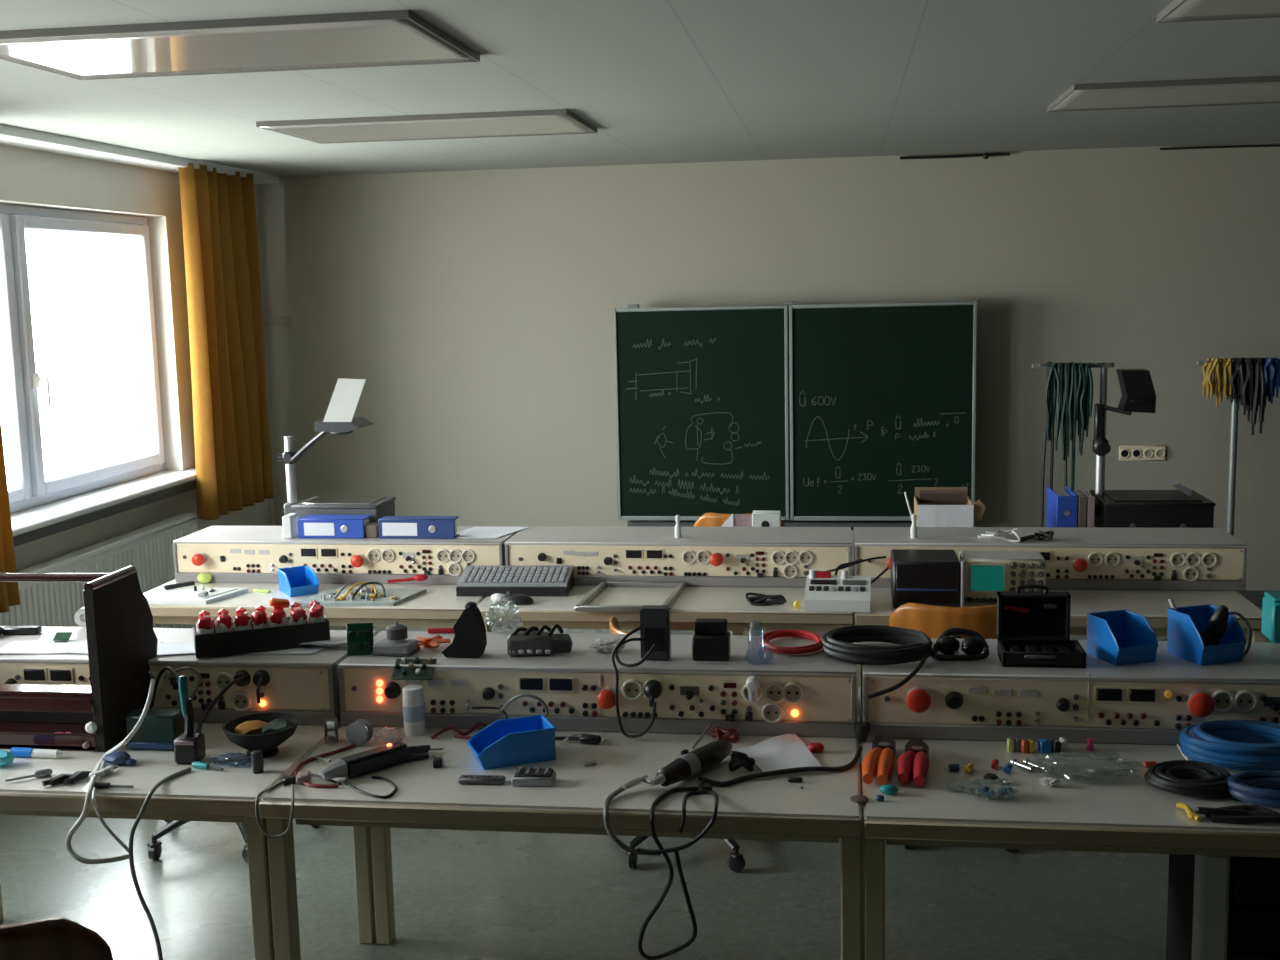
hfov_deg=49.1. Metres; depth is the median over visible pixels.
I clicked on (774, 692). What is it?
socket
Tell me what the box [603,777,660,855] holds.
cable
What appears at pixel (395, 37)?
recessed light
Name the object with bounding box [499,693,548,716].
cable
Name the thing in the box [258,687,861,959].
lab table
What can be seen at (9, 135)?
trim
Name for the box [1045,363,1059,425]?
lead
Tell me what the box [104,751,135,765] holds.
pouch
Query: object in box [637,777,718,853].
cable
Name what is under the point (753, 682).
plug
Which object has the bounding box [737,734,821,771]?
paper sheet
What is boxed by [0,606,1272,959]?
floor
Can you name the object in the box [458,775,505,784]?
remote control
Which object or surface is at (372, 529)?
box
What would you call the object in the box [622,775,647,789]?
piece
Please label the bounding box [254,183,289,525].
pipe
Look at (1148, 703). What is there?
unit
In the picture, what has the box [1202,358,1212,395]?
lead
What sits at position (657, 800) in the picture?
cable
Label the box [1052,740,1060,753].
block
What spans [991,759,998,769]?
electronics
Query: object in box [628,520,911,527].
chalk tray
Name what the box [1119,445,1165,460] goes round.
strip
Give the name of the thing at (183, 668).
cable
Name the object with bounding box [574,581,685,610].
frame
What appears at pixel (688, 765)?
tool
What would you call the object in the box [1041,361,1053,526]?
lead
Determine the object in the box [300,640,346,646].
paper sheet
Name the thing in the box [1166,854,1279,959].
drawer pedestal
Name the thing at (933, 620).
swivel chair
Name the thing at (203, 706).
rocker switch
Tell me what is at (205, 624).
packet
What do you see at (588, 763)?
metal clip
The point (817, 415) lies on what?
chalkboard
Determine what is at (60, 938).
swivel chair
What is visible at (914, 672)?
cable
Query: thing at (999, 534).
lead
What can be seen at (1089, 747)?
pin
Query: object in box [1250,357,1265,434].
lead
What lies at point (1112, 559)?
socket
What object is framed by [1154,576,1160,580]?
rocker switch
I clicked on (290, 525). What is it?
carton
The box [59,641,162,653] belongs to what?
paper sheet
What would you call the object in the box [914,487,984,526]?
cardboard box
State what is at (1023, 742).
block
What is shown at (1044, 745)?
block
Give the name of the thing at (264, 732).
bowl
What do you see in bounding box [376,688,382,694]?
lamp
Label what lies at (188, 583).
tool
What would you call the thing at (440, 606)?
lab table
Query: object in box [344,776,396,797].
cable
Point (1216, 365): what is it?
lead
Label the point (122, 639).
computer monitor
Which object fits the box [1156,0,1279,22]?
recessed light
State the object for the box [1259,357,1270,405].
lead
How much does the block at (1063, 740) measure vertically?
0.030 m
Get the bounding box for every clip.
[42,773,71,785]
[63,771,91,784]
[269,598,289,607]
[583,760,596,765]
[808,743,823,752]
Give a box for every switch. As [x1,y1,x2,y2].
[201,704,209,709]
[218,701,224,708]
[433,757,444,767]
[680,749,688,754]
[725,715,734,721]
[745,712,752,720]
[757,573,762,577]
[773,571,777,576]
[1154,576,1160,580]
[1171,574,1176,579]
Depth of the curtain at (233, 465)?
7.31 m
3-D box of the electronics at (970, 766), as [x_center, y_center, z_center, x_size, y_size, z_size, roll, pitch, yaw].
[0.706,0.619,3.004,0.015,0.015,0.054,3,9,29]
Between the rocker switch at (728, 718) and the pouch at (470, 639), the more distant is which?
the pouch at (470, 639)
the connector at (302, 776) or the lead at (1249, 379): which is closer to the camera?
the connector at (302, 776)
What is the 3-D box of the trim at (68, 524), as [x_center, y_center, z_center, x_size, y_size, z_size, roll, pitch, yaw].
[-2.516,0.174,6.056,0.200,0.050,2.600,0,8,8]
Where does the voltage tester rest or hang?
on the lab table at (769, 808)
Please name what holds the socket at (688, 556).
attached to the unit at (702, 556)
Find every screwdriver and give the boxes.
[5,768,51,781]
[93,782,133,787]
[192,761,222,769]
[387,574,427,582]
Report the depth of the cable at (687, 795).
2.80 m
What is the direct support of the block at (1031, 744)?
on the lab table at (1103, 801)
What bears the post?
on the lab table at (229, 794)
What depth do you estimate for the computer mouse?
4.69 m
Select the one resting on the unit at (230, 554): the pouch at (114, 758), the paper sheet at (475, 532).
the paper sheet at (475, 532)
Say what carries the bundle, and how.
on the lab table at (769, 808)
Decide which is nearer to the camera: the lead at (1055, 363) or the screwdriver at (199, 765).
the screwdriver at (199, 765)
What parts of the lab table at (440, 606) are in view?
strip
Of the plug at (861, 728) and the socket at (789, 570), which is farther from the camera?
the socket at (789, 570)
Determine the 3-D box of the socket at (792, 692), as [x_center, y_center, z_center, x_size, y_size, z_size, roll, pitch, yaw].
[0.355,0.495,3.253,0.051,0.051,0.007,0,8,8]
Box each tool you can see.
[164,581,194,589]
[650,740,731,786]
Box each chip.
[787,777,802,782]
[876,795,883,801]
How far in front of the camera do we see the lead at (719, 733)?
3.24 m
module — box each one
[53,632,71,641]
[507,624,571,656]
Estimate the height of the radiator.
0.705 m
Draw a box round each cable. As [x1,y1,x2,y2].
[65,679,154,863]
[92,761,128,852]
[129,767,190,959]
[150,666,178,705]
[159,667,200,699]
[196,676,243,732]
[255,756,330,837]
[256,677,262,703]
[284,773,340,785]
[294,743,355,787]
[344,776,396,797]
[431,722,487,738]
[472,706,507,718]
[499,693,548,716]
[559,732,604,744]
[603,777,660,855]
[611,627,656,737]
[615,638,655,666]
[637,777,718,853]
[638,786,711,959]
[678,790,701,832]
[692,721,713,748]
[699,746,861,785]
[828,556,885,571]
[835,559,862,574]
[867,656,926,698]
[871,567,888,583]
[900,152,1009,159]
[1160,144,1279,149]
[1177,744,1189,759]
[1195,805,1279,823]
[1229,611,1252,658]
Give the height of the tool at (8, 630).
0.023 m
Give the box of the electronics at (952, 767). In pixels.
[944,764,963,770]
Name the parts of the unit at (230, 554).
trim, label plate, label plate, label plate, knob, panel, label plate, trim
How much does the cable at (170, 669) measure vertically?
0.114 m
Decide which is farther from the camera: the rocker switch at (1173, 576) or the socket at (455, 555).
the socket at (455, 555)
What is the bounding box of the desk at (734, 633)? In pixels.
[731,530,853,635]
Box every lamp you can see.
[259,700,265,706]
[376,680,382,686]
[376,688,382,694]
[376,696,382,702]
[791,710,798,716]
[1164,690,1171,697]
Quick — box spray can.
[402,684,425,735]
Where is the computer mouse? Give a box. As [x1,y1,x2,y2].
[500,591,533,604]
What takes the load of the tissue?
on the unit at (813, 694)
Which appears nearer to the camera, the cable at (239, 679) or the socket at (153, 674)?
the cable at (239, 679)
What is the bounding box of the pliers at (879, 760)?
[862,735,895,784]
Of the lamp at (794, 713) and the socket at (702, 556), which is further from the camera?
the socket at (702, 556)
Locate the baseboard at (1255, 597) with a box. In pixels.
[1237,590,1279,605]
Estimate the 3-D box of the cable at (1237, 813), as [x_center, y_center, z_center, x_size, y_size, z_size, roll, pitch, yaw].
[1.163,0.646,2.709,0.172,0.024,0.060,0,8,8]
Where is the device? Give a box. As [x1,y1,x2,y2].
[804,569,870,611]
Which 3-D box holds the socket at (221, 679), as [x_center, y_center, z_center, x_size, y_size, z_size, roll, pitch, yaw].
[-1.027,0.499,3.451,0.051,0.051,0.007,0,8,8]
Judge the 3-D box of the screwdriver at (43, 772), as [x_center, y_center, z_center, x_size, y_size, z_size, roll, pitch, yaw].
[-1.349,0.653,3.092,0.097,0.018,0.018,-6,9,-31]
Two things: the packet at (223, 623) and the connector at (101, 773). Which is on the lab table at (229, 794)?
the connector at (101, 773)
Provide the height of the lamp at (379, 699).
0.017 m
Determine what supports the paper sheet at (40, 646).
on the unit at (305, 687)
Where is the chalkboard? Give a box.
[613,297,980,529]
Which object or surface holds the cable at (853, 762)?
on the lab table at (769, 808)
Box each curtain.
[0,418,19,612]
[178,163,273,519]
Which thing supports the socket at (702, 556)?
attached to the unit at (702, 556)
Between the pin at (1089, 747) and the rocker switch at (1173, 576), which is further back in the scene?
the rocker switch at (1173, 576)
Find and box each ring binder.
[297,515,371,538]
[378,516,459,538]
[752,511,780,526]
[1046,486,1077,526]
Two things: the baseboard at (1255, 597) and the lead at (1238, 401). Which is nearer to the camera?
the lead at (1238, 401)
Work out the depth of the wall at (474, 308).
7.76 m
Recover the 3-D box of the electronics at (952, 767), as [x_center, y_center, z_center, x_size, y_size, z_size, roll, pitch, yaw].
[0.676,0.618,3.012,0.044,0.015,0.015,-2,8,-3]
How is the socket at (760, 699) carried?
attached to the unit at (813, 694)
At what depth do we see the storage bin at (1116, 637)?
3.30 m
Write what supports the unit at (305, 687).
on the lab table at (229, 794)
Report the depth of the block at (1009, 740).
3.12 m
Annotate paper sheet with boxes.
[0,640,86,653]
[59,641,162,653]
[157,641,194,655]
[245,646,326,653]
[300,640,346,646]
[456,527,528,537]
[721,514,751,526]
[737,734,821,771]
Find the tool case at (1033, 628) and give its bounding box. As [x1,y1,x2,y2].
[996,585,1085,667]
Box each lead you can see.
[711,727,738,741]
[745,592,786,605]
[978,528,1020,541]
[1020,530,1053,541]
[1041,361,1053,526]
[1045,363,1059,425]
[1046,363,1053,440]
[1049,363,1059,440]
[1054,363,1063,420]
[1055,363,1062,450]
[1055,363,1064,435]
[1059,362,1065,422]
[1061,362,1069,460]
[1064,362,1074,490]
[1068,363,1077,440]
[1073,362,1081,451]
[1076,363,1085,420]
[1078,363,1086,435]
[1080,362,1089,455]
[1080,362,1092,430]
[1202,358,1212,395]
[1205,358,1216,398]
[1208,358,1220,396]
[1215,358,1223,406]
[1219,358,1228,402]
[1223,358,1232,394]
[1230,357,1239,402]
[1230,357,1244,398]
[1235,357,1243,408]
[1240,357,1248,404]
[1241,357,1253,414]
[1246,357,1253,420]
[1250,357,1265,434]
[1251,357,1257,410]
[1257,358,1267,410]
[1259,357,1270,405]
[1264,357,1275,393]
[1270,357,1279,402]
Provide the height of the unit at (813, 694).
0.177 m
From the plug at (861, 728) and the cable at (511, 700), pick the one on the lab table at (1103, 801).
the plug at (861, 728)
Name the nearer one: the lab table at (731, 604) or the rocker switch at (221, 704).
the rocker switch at (221, 704)
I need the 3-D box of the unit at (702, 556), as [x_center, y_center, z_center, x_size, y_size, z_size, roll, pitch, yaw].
[0.145,0.276,5.051,1.222,0.156,0.373,0,8,8]
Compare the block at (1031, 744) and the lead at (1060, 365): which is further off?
the lead at (1060, 365)
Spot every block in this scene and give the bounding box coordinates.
[1007,738,1012,751]
[1014,738,1019,751]
[1020,739,1027,752]
[1027,739,1034,752]
[1038,739,1051,752]
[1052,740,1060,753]
[1059,737,1066,750]
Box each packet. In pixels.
[196,611,214,634]
[215,609,232,632]
[233,607,251,630]
[251,605,269,628]
[270,607,289,626]
[289,602,305,624]
[307,600,324,623]
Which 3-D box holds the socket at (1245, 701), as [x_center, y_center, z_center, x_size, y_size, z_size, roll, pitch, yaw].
[1.346,0.493,3.111,0.051,0.051,0.007,0,8,8]
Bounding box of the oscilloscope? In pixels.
[959,551,1045,600]
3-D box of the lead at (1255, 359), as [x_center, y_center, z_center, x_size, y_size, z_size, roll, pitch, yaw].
[2.741,-0.426,6.232,0.039,0.241,0.037,0,8,8]
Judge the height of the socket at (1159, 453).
0.051 m
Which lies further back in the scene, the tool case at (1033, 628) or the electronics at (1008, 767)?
the tool case at (1033, 628)
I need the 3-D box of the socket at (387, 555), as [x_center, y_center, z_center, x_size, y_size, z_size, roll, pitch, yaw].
[-0.911,0.273,5.055,0.051,0.051,0.007,0,8,8]
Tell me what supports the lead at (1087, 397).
hanging from the rack at (1103, 366)
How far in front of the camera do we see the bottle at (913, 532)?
4.88 m
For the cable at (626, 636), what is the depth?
3.27 m
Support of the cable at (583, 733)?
on the lab table at (769, 808)
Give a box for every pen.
[10,747,62,758]
[1168,598,1176,610]
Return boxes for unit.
[0,626,375,724]
[173,526,522,584]
[338,630,856,737]
[505,526,851,586]
[821,625,1279,744]
[854,527,1246,590]
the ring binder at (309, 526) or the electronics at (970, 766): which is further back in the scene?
the ring binder at (309, 526)
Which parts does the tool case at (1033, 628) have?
handle, case lid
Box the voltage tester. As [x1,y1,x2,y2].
[321,742,430,779]
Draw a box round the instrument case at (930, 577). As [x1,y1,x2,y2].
[891,549,964,608]
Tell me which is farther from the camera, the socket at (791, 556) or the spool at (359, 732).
the socket at (791, 556)
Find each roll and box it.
[74,607,85,626]
[491,593,504,602]
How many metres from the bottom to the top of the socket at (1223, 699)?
0.051 m
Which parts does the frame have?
rail, rail, rail, rail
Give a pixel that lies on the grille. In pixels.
(71, 560)
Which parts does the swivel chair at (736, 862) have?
backrest, leg, leg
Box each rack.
[1032,362,1114,639]
[1196,360,1246,535]
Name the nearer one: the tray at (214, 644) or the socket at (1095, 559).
the tray at (214, 644)
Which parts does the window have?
sash, handle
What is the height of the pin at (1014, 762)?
0.016 m
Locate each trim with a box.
[0,124,279,183]
[11,468,195,536]
[13,480,195,546]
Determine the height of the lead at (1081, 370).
0.276 m
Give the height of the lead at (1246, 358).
0.214 m
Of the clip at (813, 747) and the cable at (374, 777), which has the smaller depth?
the cable at (374, 777)
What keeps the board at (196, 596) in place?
on the lab table at (440, 606)
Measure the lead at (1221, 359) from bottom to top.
0.221 m
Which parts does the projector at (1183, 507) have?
post, height knob, arm, mirror lid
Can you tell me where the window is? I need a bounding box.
[0,203,164,513]
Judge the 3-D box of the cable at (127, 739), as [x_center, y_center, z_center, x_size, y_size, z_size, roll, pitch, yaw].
[-1.186,0.667,3.132,0.106,0.364,0.340,-1,8,4]
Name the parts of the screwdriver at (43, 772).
handle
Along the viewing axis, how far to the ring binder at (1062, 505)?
5.52 m
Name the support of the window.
in the wall at (28, 177)
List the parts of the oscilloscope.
plate, knob, knob, knob, knob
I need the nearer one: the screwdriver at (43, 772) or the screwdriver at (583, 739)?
the screwdriver at (43, 772)
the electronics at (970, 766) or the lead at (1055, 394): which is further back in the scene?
the lead at (1055, 394)
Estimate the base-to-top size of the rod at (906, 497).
0.257 m
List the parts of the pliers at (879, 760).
handle, handle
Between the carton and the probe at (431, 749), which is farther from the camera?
the carton
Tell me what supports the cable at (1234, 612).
in the storage bin at (1184, 639)
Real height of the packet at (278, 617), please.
0.093 m
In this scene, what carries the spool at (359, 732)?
on the lab table at (769, 808)
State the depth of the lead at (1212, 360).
6.25 m
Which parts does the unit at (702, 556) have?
trim, knob, label plate, label plate, label plate, knob, panel, label plate, trim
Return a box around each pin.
[1011,759,1033,771]
[1023,759,1046,770]
[1086,737,1094,750]
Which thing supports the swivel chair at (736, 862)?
on the floor
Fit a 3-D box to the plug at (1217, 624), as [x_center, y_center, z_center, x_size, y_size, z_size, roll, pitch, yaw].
[1.323,0.349,3.273,0.093,0.119,0.062,-3,8,-9]
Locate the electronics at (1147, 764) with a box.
[1143,761,1156,767]
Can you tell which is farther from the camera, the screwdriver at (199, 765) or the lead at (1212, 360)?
the lead at (1212, 360)
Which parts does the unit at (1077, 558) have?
trim, panel, label plate, trim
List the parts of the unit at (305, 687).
knob, panel, knob, label plate, knob, knob, trim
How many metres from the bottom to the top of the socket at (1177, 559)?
0.051 m
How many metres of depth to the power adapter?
3.36 m
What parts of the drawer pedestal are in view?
post, drawer, drawer, drawer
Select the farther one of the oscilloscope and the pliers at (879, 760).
the oscilloscope
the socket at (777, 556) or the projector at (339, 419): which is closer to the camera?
the socket at (777, 556)
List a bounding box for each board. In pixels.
[145,584,247,604]
[346,623,373,655]
[391,657,436,679]
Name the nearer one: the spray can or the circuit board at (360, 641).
the spray can
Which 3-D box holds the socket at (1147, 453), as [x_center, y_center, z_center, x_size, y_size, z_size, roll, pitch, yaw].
[2.756,-0.145,7.588,0.051,0.051,0.007,0,8,8]
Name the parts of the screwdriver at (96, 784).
handle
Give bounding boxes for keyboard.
[456,565,573,595]
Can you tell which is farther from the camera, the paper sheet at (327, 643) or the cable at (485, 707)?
the paper sheet at (327, 643)
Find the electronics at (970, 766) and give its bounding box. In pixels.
[964,763,973,773]
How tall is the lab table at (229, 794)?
0.750 m
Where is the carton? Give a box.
[282,513,298,538]
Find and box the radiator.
[0,513,198,627]
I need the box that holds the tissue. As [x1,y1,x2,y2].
[590,638,625,652]
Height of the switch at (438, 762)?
0.020 m
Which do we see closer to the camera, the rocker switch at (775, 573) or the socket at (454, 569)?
the rocker switch at (775, 573)
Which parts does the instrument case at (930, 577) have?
rail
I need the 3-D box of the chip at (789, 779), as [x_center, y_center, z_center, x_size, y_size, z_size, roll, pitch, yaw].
[0.329,0.635,2.968,0.032,0.010,0.012,0,8,8]
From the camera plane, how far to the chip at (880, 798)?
2.84 m
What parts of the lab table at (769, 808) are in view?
leg, leg, leg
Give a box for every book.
[1071,490,1086,527]
[1082,491,1094,527]
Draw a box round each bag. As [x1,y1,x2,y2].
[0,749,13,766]
[976,786,1013,795]
[1039,777,1060,786]
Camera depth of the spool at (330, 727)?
3.29 m
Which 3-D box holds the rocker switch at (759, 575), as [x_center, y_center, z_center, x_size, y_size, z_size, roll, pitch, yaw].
[0.418,0.334,4.870,0.022,0.017,0.013,0,8,8]
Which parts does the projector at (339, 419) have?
height knob, post, arm, mirror plate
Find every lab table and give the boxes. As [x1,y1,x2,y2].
[0,721,375,959]
[143,579,523,631]
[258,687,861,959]
[477,585,853,631]
[852,558,1266,709]
[858,685,1279,959]
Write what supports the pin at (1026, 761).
on the lab table at (1103, 801)
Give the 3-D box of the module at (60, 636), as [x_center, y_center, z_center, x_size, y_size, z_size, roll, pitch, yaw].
[-1.518,0.413,3.679,0.042,0.020,0.032,-1,8,3]
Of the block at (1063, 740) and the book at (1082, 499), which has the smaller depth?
the block at (1063, 740)
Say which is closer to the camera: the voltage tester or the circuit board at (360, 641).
the voltage tester
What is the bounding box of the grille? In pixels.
[17,513,197,582]
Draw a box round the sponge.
[197,572,211,582]
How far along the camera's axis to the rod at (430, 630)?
3.67 m
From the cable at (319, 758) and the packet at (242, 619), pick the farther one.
the packet at (242, 619)
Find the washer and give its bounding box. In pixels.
[850,795,867,802]
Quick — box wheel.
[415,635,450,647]
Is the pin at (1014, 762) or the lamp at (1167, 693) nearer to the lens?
the pin at (1014, 762)
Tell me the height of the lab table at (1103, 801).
0.823 m
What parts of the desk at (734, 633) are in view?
leg, leg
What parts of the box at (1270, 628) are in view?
lid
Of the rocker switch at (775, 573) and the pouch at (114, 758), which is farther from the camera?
the rocker switch at (775, 573)
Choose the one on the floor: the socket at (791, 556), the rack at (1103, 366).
the rack at (1103, 366)
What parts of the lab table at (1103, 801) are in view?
leg, leg, control knob spare, control knob spare, cable coil, cable coil, cable coil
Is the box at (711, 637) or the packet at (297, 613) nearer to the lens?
the box at (711, 637)
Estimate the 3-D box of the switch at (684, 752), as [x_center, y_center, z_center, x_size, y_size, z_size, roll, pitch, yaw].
[0.096,0.587,3.015,0.012,0.010,0.020,5,10,37]
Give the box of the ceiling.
[0,0,1279,176]
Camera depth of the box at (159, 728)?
3.26 m
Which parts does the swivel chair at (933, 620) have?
backrest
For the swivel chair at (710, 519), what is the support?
on the floor
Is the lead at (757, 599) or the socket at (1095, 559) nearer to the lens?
the lead at (757, 599)
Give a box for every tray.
[193,614,329,658]
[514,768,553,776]
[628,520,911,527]
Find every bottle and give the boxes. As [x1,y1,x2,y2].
[675,515,680,537]
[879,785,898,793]
[910,514,917,538]
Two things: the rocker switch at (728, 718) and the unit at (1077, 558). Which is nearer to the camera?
the rocker switch at (728, 718)
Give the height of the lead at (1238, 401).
0.233 m
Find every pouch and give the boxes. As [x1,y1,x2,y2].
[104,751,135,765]
[441,601,486,657]
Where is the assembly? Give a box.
[298,582,426,605]
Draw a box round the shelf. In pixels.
[0,684,92,698]
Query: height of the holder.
0.029 m
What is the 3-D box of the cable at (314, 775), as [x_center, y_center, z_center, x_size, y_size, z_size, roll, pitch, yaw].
[-0.701,0.651,3.038,0.122,0.006,0.072,0,8,8]
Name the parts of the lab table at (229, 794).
leg, leg, leg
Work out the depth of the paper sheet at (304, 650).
3.52 m
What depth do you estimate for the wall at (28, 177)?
7.12 m
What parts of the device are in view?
terminal post, terminal post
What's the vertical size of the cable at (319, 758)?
0.096 m
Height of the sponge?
0.039 m
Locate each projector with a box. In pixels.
[277,378,395,522]
[1090,369,1215,527]
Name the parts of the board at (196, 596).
printed plate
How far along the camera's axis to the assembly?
4.80 m
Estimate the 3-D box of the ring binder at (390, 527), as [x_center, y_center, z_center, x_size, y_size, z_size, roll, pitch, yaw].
[-0.808,0.173,5.121,0.286,0.073,0.074,0,8,8]
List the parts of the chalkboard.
writing panel, panel frame, writing panel, panel frame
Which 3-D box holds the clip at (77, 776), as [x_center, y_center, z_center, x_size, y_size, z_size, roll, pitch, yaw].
[-1.237,0.651,3.078,0.014,0.018,0.075,1,8,18]
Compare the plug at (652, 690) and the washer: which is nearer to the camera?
the washer
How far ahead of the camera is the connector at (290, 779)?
3.02 m
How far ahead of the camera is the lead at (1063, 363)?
6.67 m
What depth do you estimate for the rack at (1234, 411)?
6.33 m
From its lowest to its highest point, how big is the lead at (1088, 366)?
0.323 m
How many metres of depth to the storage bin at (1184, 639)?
3.27 m
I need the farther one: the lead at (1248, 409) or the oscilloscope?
the lead at (1248, 409)
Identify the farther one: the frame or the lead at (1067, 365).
the lead at (1067, 365)
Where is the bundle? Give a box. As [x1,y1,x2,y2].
[729,751,754,770]
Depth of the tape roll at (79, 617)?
3.84 m
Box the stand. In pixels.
[173,676,205,763]
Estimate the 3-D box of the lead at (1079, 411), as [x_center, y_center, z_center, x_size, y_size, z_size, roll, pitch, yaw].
[2.081,-0.301,6.650,0.045,0.516,0.028,0,8,8]
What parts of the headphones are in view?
frame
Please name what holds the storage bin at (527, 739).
on the lab table at (769, 808)
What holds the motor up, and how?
on the unit at (813, 694)
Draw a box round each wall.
[0,144,269,570]
[255,142,1279,590]
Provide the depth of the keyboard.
4.84 m
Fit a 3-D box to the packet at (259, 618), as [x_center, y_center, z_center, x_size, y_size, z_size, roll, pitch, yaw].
[-0.965,0.368,3.561,0.046,0.093,0.081,-3,8,-15]
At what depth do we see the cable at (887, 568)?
4.70 m
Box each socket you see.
[148,671,156,681]
[214,672,233,691]
[231,691,250,710]
[367,549,380,562]
[381,549,394,562]
[436,549,448,562]
[448,563,461,575]
[449,549,461,562]
[461,549,474,562]
[622,679,642,700]
[643,682,663,700]
[682,550,695,563]
[696,550,710,564]
[742,684,763,702]
[762,702,782,722]
[764,682,785,702]
[771,550,784,564]
[782,682,803,703]
[783,564,797,577]
[785,550,798,564]
[799,550,812,564]
[1088,552,1103,566]
[1105,552,1120,566]
[1120,449,1129,457]
[1132,449,1141,457]
[1143,449,1152,457]
[1155,449,1164,457]
[1170,552,1185,566]
[1183,567,1198,580]
[1186,552,1200,566]
[1201,552,1216,567]
[1211,690,1233,711]
[1234,690,1257,712]
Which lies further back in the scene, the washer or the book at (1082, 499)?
the book at (1082, 499)
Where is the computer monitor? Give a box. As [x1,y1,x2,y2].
[0,566,157,751]
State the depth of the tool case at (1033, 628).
3.34 m
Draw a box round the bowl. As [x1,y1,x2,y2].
[222,713,298,757]
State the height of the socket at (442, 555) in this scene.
0.051 m
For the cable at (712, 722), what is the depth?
3.18 m
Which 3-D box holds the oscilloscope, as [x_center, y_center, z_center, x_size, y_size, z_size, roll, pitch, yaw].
[1.191,0.320,4.605,0.264,0.145,0.180,0,8,8]
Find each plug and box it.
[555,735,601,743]
[643,679,661,706]
[746,675,759,701]
[854,715,869,741]
[1199,605,1228,645]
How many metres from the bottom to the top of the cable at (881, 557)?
0.040 m
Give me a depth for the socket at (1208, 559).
4.65 m
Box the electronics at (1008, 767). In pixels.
[1003,763,1012,773]
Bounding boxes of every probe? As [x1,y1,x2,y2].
[407,754,435,761]
[411,748,443,753]
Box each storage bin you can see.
[277,565,318,596]
[467,714,555,769]
[1086,609,1158,665]
[1167,604,1246,665]
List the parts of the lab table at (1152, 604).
leg, leg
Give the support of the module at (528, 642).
on the unit at (813, 694)
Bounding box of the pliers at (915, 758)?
[896,739,928,785]
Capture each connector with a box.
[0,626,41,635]
[89,770,110,778]
[101,765,117,774]
[284,775,295,783]
[296,771,311,784]
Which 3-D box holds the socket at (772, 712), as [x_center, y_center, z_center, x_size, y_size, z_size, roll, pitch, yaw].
[0.309,0.543,3.266,0.051,0.051,0.007,0,8,8]
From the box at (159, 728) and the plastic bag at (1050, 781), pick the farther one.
the box at (159, 728)
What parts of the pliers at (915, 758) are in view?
handle, handle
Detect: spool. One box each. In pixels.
[324,717,337,742]
[346,719,372,745]
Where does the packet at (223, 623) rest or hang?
in the tray at (214, 644)
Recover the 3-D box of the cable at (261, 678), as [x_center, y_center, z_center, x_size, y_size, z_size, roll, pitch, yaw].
[-0.917,0.507,3.379,0.008,0.057,0.038,-1,8,5]
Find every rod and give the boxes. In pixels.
[428,628,453,632]
[904,492,911,519]
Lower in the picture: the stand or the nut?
the stand
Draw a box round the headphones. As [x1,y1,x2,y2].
[931,628,988,660]
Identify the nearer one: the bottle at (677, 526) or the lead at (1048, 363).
the bottle at (677, 526)
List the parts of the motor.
plate, motor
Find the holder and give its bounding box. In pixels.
[511,767,555,786]
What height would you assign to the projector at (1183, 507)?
0.696 m
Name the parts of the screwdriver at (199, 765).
handle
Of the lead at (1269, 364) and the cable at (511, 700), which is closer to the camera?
the cable at (511, 700)
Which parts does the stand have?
iron handle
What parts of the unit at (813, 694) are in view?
trim, knob, label plate, label plate, label plate, knob, panel, label plate, knob, cable coil, trim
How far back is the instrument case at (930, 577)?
4.48 m
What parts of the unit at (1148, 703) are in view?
trim, cable coil, knob, label plate, label plate, label plate, knob, panel, label plate, knob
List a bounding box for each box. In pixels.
[126,709,184,749]
[365,522,378,537]
[692,618,730,660]
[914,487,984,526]
[1261,592,1279,642]
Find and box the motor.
[372,620,419,656]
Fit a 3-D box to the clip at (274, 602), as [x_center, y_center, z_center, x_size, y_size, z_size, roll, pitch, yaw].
[-0.924,0.316,3.591,0.051,0.028,0.026,-4,8,-20]
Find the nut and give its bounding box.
[793,600,800,607]
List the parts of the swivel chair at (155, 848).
leg, leg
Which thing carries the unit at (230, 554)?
on the lab table at (440, 606)
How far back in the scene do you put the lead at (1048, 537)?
4.78 m
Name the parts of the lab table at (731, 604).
leg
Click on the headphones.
(975, 643)
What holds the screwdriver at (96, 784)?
on the lab table at (229, 794)
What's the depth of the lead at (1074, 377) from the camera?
6.63 m
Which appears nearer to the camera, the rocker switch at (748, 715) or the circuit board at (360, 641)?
the rocker switch at (748, 715)
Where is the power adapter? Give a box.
[640,605,670,660]
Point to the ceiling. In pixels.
(658, 81)
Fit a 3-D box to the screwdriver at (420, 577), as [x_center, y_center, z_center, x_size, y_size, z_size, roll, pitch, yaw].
[-0.828,0.351,4.989,0.144,0.026,0.028,-3,8,-12]
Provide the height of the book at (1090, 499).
0.205 m
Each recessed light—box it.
[0,10,479,79]
[256,109,597,143]
[1047,76,1279,111]
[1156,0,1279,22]
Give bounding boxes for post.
[251,750,263,773]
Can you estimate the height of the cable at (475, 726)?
0.021 m
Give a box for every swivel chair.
[0,917,112,959]
[147,820,320,862]
[609,616,745,871]
[694,512,783,526]
[889,603,1018,852]

